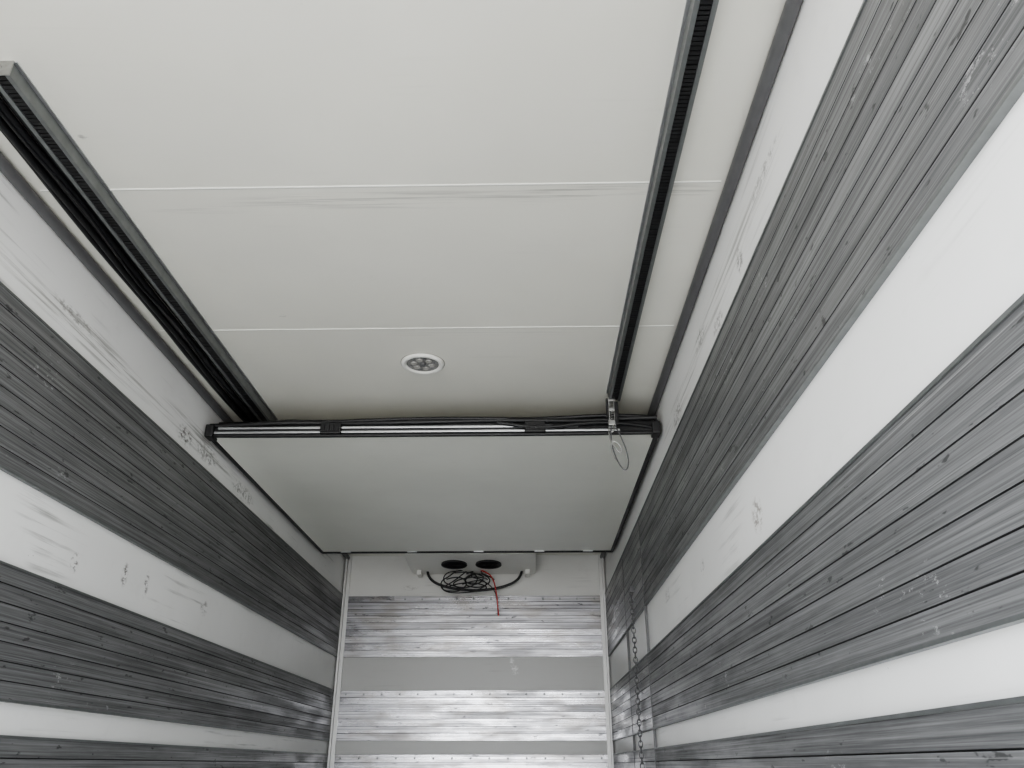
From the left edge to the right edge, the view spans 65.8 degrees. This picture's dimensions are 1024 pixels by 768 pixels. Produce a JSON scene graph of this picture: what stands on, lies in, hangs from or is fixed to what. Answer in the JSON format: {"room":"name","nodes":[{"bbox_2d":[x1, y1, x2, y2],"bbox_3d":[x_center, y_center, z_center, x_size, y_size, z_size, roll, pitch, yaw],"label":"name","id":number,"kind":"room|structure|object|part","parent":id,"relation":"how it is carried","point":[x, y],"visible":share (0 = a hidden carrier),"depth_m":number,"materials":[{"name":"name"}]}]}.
{"room":"loading area","nodes":[
{"label":"loading area","id":0,"kind":"room"},
{"bbox_2d":[0,172,345,753],"bbox_3d":[-1.710,1.103,3.384,0.090,2.655,8.183,-1,-26,1],"label":"wall","id":1,"kind":"structure","parent":0,"point":[40,535],"depth_m":3.39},
{"bbox_2d":[0,738,327,767],"bbox_3d":[-1.659,1.609,3.089,0.014,0.386,8.093,-1,-26,1],"label":"planks","id":2,"kind":"object","parent":1,"relation":"attached to","point":[14,753],"visible":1,"depth_m":3.41,"materials":[{"name":"wood"}]},
{"bbox_2d":[0,735,327,754],"bbox_3d":[-1.657,1.435,3.172,0.018,0.008,8.093,-1,-26,1],"label":"strip","id":3,"kind":"object","parent":1,"relation":"attached to","point":[1,736],"visible":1,"depth_m":3.41,"materials":[{"name":"grey metal"}]},
{"bbox_2d":[0,698,329,740],"bbox_3d":[-1.657,1.339,3.219,0.018,0.008,8.093,-1,-26,1],"label":"strip","id":4,"kind":"object","parent":1,"relation":"attached to","point":[1,700],"visible":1,"depth_m":3.40,"materials":[{"name":"grey metal"}]},
{"bbox_2d":[0,563,333,739],"bbox_3d":[-1.659,1.156,3.307,0.014,0.406,8.093,-1,-26,1],"label":"planks","id":5,"kind":"object","parent":1,"relation":"attached to","point":[60,646],"visible":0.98,"depth_m":3.41,"materials":[{"name":"wood"}]},
{"bbox_2d":[0,560,333,690],"bbox_3d":[-1.657,0.973,3.395,0.018,0.008,8.093,-1,-26,1],"label":"strip","id":6,"kind":"object","parent":1,"relation":"attached to","point":[1,562],"visible":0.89,"depth_m":3.42,"materials":[{"name":"grey metal"}]},
{"bbox_2d":[0,464,336,657],"bbox_3d":[-1.657,0.718,3.518,0.018,0.008,8.093,-1,-26,1],"label":"strip","id":7,"kind":"object","parent":1,"relation":"attached to","point":[2,468],"visible":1,"depth_m":3.44,"materials":[{"name":"grey metal"}]},
{"bbox_2d":[0,285,342,655],"bbox_3d":[-1.659,0.474,3.636,0.014,0.543,8.093,-1,-26,1],"label":"planks","id":8,"kind":"object","parent":1,"relation":"attached to","point":[65,429],"visible":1,"depth_m":3.45,"materials":[{"name":"wood"}]},
{"bbox_2d":[0,281,342,594],"bbox_3d":[-1.657,0.230,3.754,0.018,0.008,8.093,-1,-26,1],"label":"strip","id":9,"kind":"object","parent":1,"relation":"attached to","point":[1,283],"visible":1,"depth_m":3.45,"materials":[{"name":"grey metal"}]},
{"bbox_2d":[204,424,216,440],"bbox_3d":[-1.619,0.263,4.263,0.045,0.070,0.080,-1,-26,1],"label":"bumper cover","id":10,"kind":"object","parent":1,"relation":"attached to","point":[210,428],"visible":0.87,"depth_m":4.23,"materials":[{"name":"black rubber"}]},
{"bbox_2d":[327,556,352,767],"bbox_3d":[-1.547,2.825,6.954,0.046,2.655,0.070,-1,-26,1],"label":"trim","id":11,"kind":"structure","parent":1,"relation":"attached to","point":[346,588],"depth_m":7.09,"materials":[{"name":"grey metal"}]},
{"bbox_2d":[0,0,785,555],"bbox_3d":[-0.436,-0.145,3.957,2.640,0.090,8.183,-1,-26,1],"label":"ceiling","id":12,"kind":"structure","parent":0,"point":[153,93],"depth_m":2.65,"materials":[{"name":"white paint"}]},
{"bbox_2d":[0,92,258,421],"bbox_3d":[-1.523,-0.409,3.231,0.131,0.058,3.001,-1,-26,1],"label":"rail","id":13,"kind":"object","parent":12,"relation":"attached to","point":[38,159],"visible":0.88,"depth_m":2.98,"materials":[{"name":"black metal"}]},
{"bbox_2d":[0,61,277,420],"bbox_3d":[-1.418,-0.309,3.451,0.075,0.054,2.711,-1,-26,1],"label":"ceiling track","id":14,"kind":"object","parent":12,"relation":"attached to","point":[18,89],"depth_m":2.83,"materials":[{"name":"grey metal"}]},
{"bbox_2d":[0,151,349,559],"bbox_3d":[-1.644,-0.091,3.909,0.042,0.042,8.093,-1,-26,1],"label":"rail","id":15,"kind":"object","parent":12,"relation":"attached to","point":[7,169],"visible":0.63,"depth_m":3.17,"materials":[{"name":"grey metal"}]},
{"bbox_2d":[40,181,720,331],"bbox_3d":[-0.443,-0.254,3.625,2.360,0.002,5.937,-1,-26,1],"label":"trim","id":16,"kind":"structure","parent":12,"relation":"attached to","point":[674,181],"depth_m":2.74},
{"bbox_2d":[401,353,444,373],"bbox_3d":[-0.444,-0.097,3.933,0.220,0.016,0.220,-1,-26,1],"label":"recessed light","id":17,"kind":"object","parent":12,"relation":"in","point":[418,363],"visible":1,"depth_m":3.92,"materials":[{"name":"white plastic"}]},
{"bbox_2d":[605,398,628,469],"bbox_3d":[0.553,0.268,4.131,0.105,0.412,0.068,-7,-27,15],"label":"pull cord","id":18,"kind":"object","parent":12,"relation":"hanging from","point":[611,423],"visible":1,"depth_m":4.15,"materials":[{"name":"metal"}]},
{"bbox_3d":[0.529,0.155,4.200,0.044,0.150,0.050,-1,-26,1],"label":"latch frame","id":19,"kind":"part","parent":18,"relation":"part of","materials":[{"name":"metal"}]},
{"bbox_3d":[0.530,0.147,4.182,0.064,0.150,0.020,-1,-26,1],"label":"lever","id":20,"kind":"part","parent":18,"relation":"part of","materials":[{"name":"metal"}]},
{"bbox_3d":[0.533,0.317,4.083,0.066,0.203,0.016,-9,-27,19],"label":"pull cord","id":21,"kind":"part","parent":18,"relation":"part of","materials":[{"name":"fabric"}]},
{"bbox_3d":[0.555,0.324,4.077,0.089,0.263,0.026,-9,-27,19],"label":"pull cord","id":22,"kind":"part","parent":18,"relation":"part of","materials":[{"name":"grey plastic"}]},
{"bbox_2d":[606,0,718,400],"bbox_3d":[0.515,-0.519,3.015,0.075,0.054,2.721,-1,-26,1],"label":"ceiling track","id":23,"kind":"object","parent":12,"relation":"attached to","point":[699,15],"depth_m":2.58,"materials":[{"name":"black metal"}]},
{"bbox_2d":[600,0,802,558],"bbox_3d":[0.771,-0.113,3.864,0.042,0.042,8.093,-1,-26,1],"label":"ceiling trim","id":24,"kind":"structure","parent":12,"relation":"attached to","point":[791,8],"depth_m":2.60,"materials":[{"name":"grey metal"}]},
{"bbox_3d":[-1.397,0.272,4.487,0.060,0.110,0.100,-1,-26,1],"label":"hanger","id":25,"kind":"object","parent":12,"relation":"hanging from","visible":0},
{"bbox_2d":[217,423,660,551],"bbox_3d":[-0.401,0.796,5.400,2.444,0.071,2.580,-1,-26,1],"label":"panel","id":26,"kind":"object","parent":25,"relation":"hanging from","point":[487,493],"depth_m":5.03,"materials":[{"name":"white plastic"}]},
{"bbox_2d":[212,441,322,552],"bbox_3d":[-1.601,0.833,5.409,0.030,0.030,2.580,-1,-26,1],"label":"side gasket","id":27,"kind":"object","parent":26,"relation":"attached to","point":[216,443],"visible":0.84,"depth_m":5.06,"materials":[{"name":"black rubber"}]},
{"bbox_2d":[218,425,577,429],"bbox_3d":[-0.612,0.237,4.243,1.930,0.012,0.038,-1,-26,1],"label":"rail","id":28,"kind":"object","parent":26,"relation":"attached to","point":[450,426],"visible":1,"depth_m":4.23,"materials":[{"name":"metal"}]},
{"bbox_2d":[214,428,619,433],"bbox_3d":[-0.512,0.258,4.231,2.170,0.012,0.036,-1,-26,1],"label":"rail","id":29,"kind":"object","parent":26,"relation":"attached to","point":[489,430],"visible":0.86,"depth_m":4.22,"materials":[{"name":"metal"}]},
{"bbox_2d":[214,430,651,437],"bbox_3d":[-0.427,0.269,4.222,2.400,0.026,0.022,-1,-26,1],"label":"front lower lip","id":30,"kind":"object","parent":26,"relation":"attached to","point":[645,432],"visible":1,"depth_m":4.21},
{"bbox_2d":[215,421,651,431],"bbox_3d":[-0.427,0.243,4.249,2.380,0.066,0.034,-1,-26,1],"label":"crossbar","id":31,"kind":"object","parent":26,"relation":"attached to","point":[600,426],"visible":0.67,"depth_m":4.23,"materials":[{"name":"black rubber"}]},
{"bbox_2d":[213,415,656,434],"bbox_3d":[-0.427,0.222,4.228,2.401,0.094,0.049,-1,-26,1],"label":"front top lip","id":32,"kind":"object","parent":26,"relation":"attached to","point":[646,417],"depth_m":4.22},
{"bbox_3d":[-0.967,0.239,4.226,0.110,0.062,0.038,-1,-26,1],"label":"edge bracket","id":33,"kind":"part","parent":32,"relation":"part of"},
{"bbox_3d":[0.122,0.229,4.205,0.110,0.062,0.038,-1,-26,1],"label":"edge bracket","id":34,"kind":"part","parent":32,"relation":"part of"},
{"bbox_2d":[219,416,651,422],"bbox_3d":[-0.426,0.209,4.306,2.360,0.065,0.040,-1,-26,1],"label":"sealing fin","id":35,"kind":"object","parent":26,"relation":"on","point":[546,416],"visible":0.03,"depth_m":4.34,"materials":[{"name":"grey rubber"}]},
{"bbox_2d":[218,414,657,426],"bbox_3d":[-0.398,0.198,4.245,2.361,0.062,0.038,-1,-26,1],"label":"hose","id":36,"kind":"object","parent":26,"relation":"attached to","point":[585,415],"visible":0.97,"depth_m":4.24,"materials":[{"name":"black rubber"}]},
{"bbox_2d":[322,550,610,553],"bbox_3d":[-0.374,1.385,6.548,2.400,0.030,0.030,-1,-26,1],"label":"back gasket","id":37,"kind":"object","parent":26,"relation":"attached to","point":[578,551],"visible":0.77,"depth_m":6.54,"materials":[{"name":"black rubber"}]},
{"bbox_2d":[341,550,592,552],"bbox_3d":[-0.375,1.381,6.523,2.080,0.008,0.012,-1,-26,1],"label":"clips","id":38,"kind":"object","parent":26,"relation":"attached to","point":[539,550],"visible":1,"depth_m":6.51,"materials":[{"name":"metal"}]},
{"bbox_2d":[497,421,651,428],"bbox_3d":[0.342,0.217,4.208,0.844,0.053,0.039,0,-26,0],"label":"hose","id":39,"kind":"object","parent":26,"relation":"attached to","point":[498,422],"visible":0.95,"depth_m":4.20,"materials":[{"name":"black rubber"}]},
{"bbox_2d":[611,438,657,551],"bbox_3d":[0.799,0.812,5.365,0.030,0.030,2.580,-1,-26,1],"label":"side gasket","id":40,"kind":"object","parent":26,"relation":"attached to","point":[654,440],"visible":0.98,"depth_m":5.04,"materials":[{"name":"black rubber"}]},
{"bbox_2d":[651,421,660,437],"bbox_3d":[0.765,0.242,4.219,0.045,0.070,0.080,-1,-26,1],"label":"bumper cover","id":41,"kind":"object","parent":26,"relation":"attached to","point":[656,429],"visible":0.89,"depth_m":4.18,"materials":[{"name":"black rubber"}]},
{"bbox_2d":[335,555,613,754],"bbox_3d":[-0.353,2.849,7.005,2.460,2.655,0.090,-1,-26,1],"label":"wall","id":42,"kind":"structure","parent":0,"point":[555,575],"depth_m":7.10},
{"bbox_2d":[404,553,535,615],"bbox_3d":[-0.361,1.753,7.114,1.150,0.585,0.620,-1,-26,1],"label":"refrigeration unit","id":43,"kind":"object","parent":42,"relation":"attached to","point":[481,564],"visible":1,"depth_m":7.18,"materials":[{"name":"white plastic"}]},
{"bbox_2d":[334,754,607,767],"bbox_3d":[-0.354,3.353,6.704,2.420,0.386,0.014,-1,-26,1],"label":"planks","id":44,"kind":"object","parent":42,"relation":"attached to","point":[480,760],"visible":1,"depth_m":6.76,"materials":[{"name":"wood"}]},
{"bbox_2d":[339,757,602,758],"bbox_3d":[-0.354,3.202,6.766,2.257,0.018,0.005,-1,-26,1],"label":"rivets","id":45,"kind":"object","parent":44,"relation":"attached to","point":[340,757],"visible":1,"depth_m":6.76,"materials":[{"name":"grey metal"}]},
{"bbox_2d":[336,690,606,740],"bbox_3d":[-0.354,2.900,6.922,2.420,0.406,0.014,-1,-26,1],"label":"planks","id":46,"kind":"object","parent":42,"relation":"attached to","point":[371,716],"visible":1,"depth_m":6.91,"materials":[{"name":"wood"}]},
{"bbox_2d":[345,693,599,694],"bbox_3d":[-0.354,2.740,6.989,2.257,0.018,0.005,-1,-26,1],"label":"rivets","id":47,"kind":"object","parent":46,"relation":"attached to","point":[345,693],"visible":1,"depth_m":6.99,"materials":[{"name":"silver metal"}]},
{"bbox_2d":[343,595,602,656],"bbox_3d":[-0.354,2.218,7.251,2.420,0.543,0.014,-1,-26,1],"label":"planks","id":48,"kind":"object","parent":42,"relation":"attached to","point":[552,626],"visible":1,"depth_m":7.24,"materials":[{"name":"wood"}]},
{"bbox_2d":[353,598,595,599],"bbox_3d":[-0.354,1.996,7.348,2.257,0.018,0.005,-1,-26,1],"label":"rivets","id":49,"kind":"object","parent":48,"relation":"attached to","point":[388,598],"visible":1,"depth_m":7.35,"materials":[{"name":"silver metal"}]},
{"bbox_2d":[604,0,1023,753],"bbox_3d":[0.839,1.080,3.337,0.090,2.655,8.183,-1,-26,1],"label":"wall","id":50,"kind":"structure","parent":0,"point":[964,269],"depth_m":1.86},
{"bbox_2d":[598,554,613,767],"bbox_3d":[0.838,2.804,6.910,0.046,2.655,0.070,-1,-26,1],"label":"trim","id":51,"kind":"structure","parent":50,"relation":"attached to","point":[600,560],"depth_m":7.05,"materials":[{"name":"grey metal"}]},
{"bbox_2d":[605,520,643,654],"bbox_3d":[0.843,1.659,6.093,0.014,0.543,2.537,-1,-26,1],"label":"planks","id":52,"kind":"object","parent":50,"relation":"attached to","point":[631,571],"visible":0.96,"depth_m":5.82,"materials":[{"name":"wood"}]},
{"bbox_2d":[629,586,644,767],"bbox_3d":[0.802,2.079,4.998,0.039,1.583,0.039,23,-34,-39],"label":"hanging chain","id":53,"kind":"object","parent":52,"relation":"hanging from","point":[631,590],"visible":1,"depth_m":5.08,"materials":[{"name":"grey metal"}]},
{"bbox_2d":[610,655,652,739],"bbox_3d":[0.843,2.341,5.764,0.014,0.406,2.537,-1,-26,1],"label":"planks","id":54,"kind":"object","parent":50,"relation":"attached to","point":[621,705],"visible":0.91,"depth_m":5.49,"materials":[{"name":"wood"}]},
{"bbox_2d":[613,750,655,767],"bbox_3d":[0.843,2.794,5.545,0.014,0.386,2.537,-1,-26,1],"label":"planks","id":55,"kind":"object","parent":50,"relation":"attached to","point":[626,760],"visible":0.8,"depth_m":5.36,"materials":[{"name":"wood"}]},
{"bbox_2d":[622,522,656,766],"bbox_3d":[0.826,2.114,5.015,0.016,2.250,1.009,-1,-26,1],"label":"trim","id":56,"kind":"structure","parent":50,"relation":"attached to","point":[645,607],"depth_m":4.87,"materials":[{"name":"grey metal"}]},
{"bbox_2d":[605,0,866,593],"bbox_3d":[0.784,0.208,3.709,0.018,0.008,8.093,-1,-26,1],"label":"strip","id":57,"kind":"object","parent":50,"relation":"attached to","point":[864,1],"visible":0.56,"depth_m":2.25,"materials":[{"name":"grey metal"}]},
{"bbox_2d":[608,69,1023,656],"bbox_3d":[0.784,0.697,3.474,0.018,0.008,8.093,-1,-26,1],"label":"strip","id":58,"kind":"object","parent":50,"relation":"attached to","point":[1016,90],"visible":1,"depth_m":1.57,"materials":[{"name":"grey metal"}]},
{"bbox_2d":[610,293,1023,689],"bbox_3d":[0.784,0.952,3.350,0.018,0.008,8.093,-1,-26,1],"label":"strip","id":59,"kind":"object","parent":50,"relation":"attached to","point":[1020,300],"visible":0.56,"depth_m":1.56,"materials":[{"name":"grey metal"}]},
{"bbox_2d":[612,612,1023,740],"bbox_3d":[0.784,1.317,3.174,0.018,0.008,8.093,-1,-26,1],"label":"strip","id":60,"kind":"object","parent":50,"relation":"attached to","point":[1019,618],"visible":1,"depth_m":1.58,"materials":[{"name":"grey metal"}]},
{"bbox_2d":[613,696,1023,754],"bbox_3d":[0.784,1.414,3.128,0.018,0.008,8.093,-1,-26,1],"label":"strip","id":61,"kind":"object","parent":50,"relation":"attached to","point":[1019,699],"visible":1,"depth_m":1.57,"materials":[{"name":"grey metal"}]},
{"bbox_2d":[639,0,1023,601],"bbox_3d":[0.760,-0.100,2.446,0.014,0.543,5.550,-1,-26,1],"label":"planks","id":62,"kind":"object","parent":50,"relation":"attached to","point":[914,83],"visible":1,"depth_m":1.78,"materials":[{"name":"wood"}]},
{"bbox_2d":[648,302,1023,726],"bbox_3d":[0.760,0.582,2.117,0.014,0.406,5.550,-1,-26,1],"label":"planks","id":63,"kind":"object","parent":50,"relation":"attached to","point":[919,540],"visible":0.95,"depth_m":1.54,"materials":[{"name":"wood"}]},
{"bbox_2d":[655,702,1023,767],"bbox_3d":[0.760,1.035,1.899,0.014,0.386,5.550,-1,-26,1],"label":"planks","id":64,"kind":"object","parent":50,"relation":"attached to","point":[993,736],"visible":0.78,"depth_m":1.56,"materials":[{"name":"wood"}]}
]}

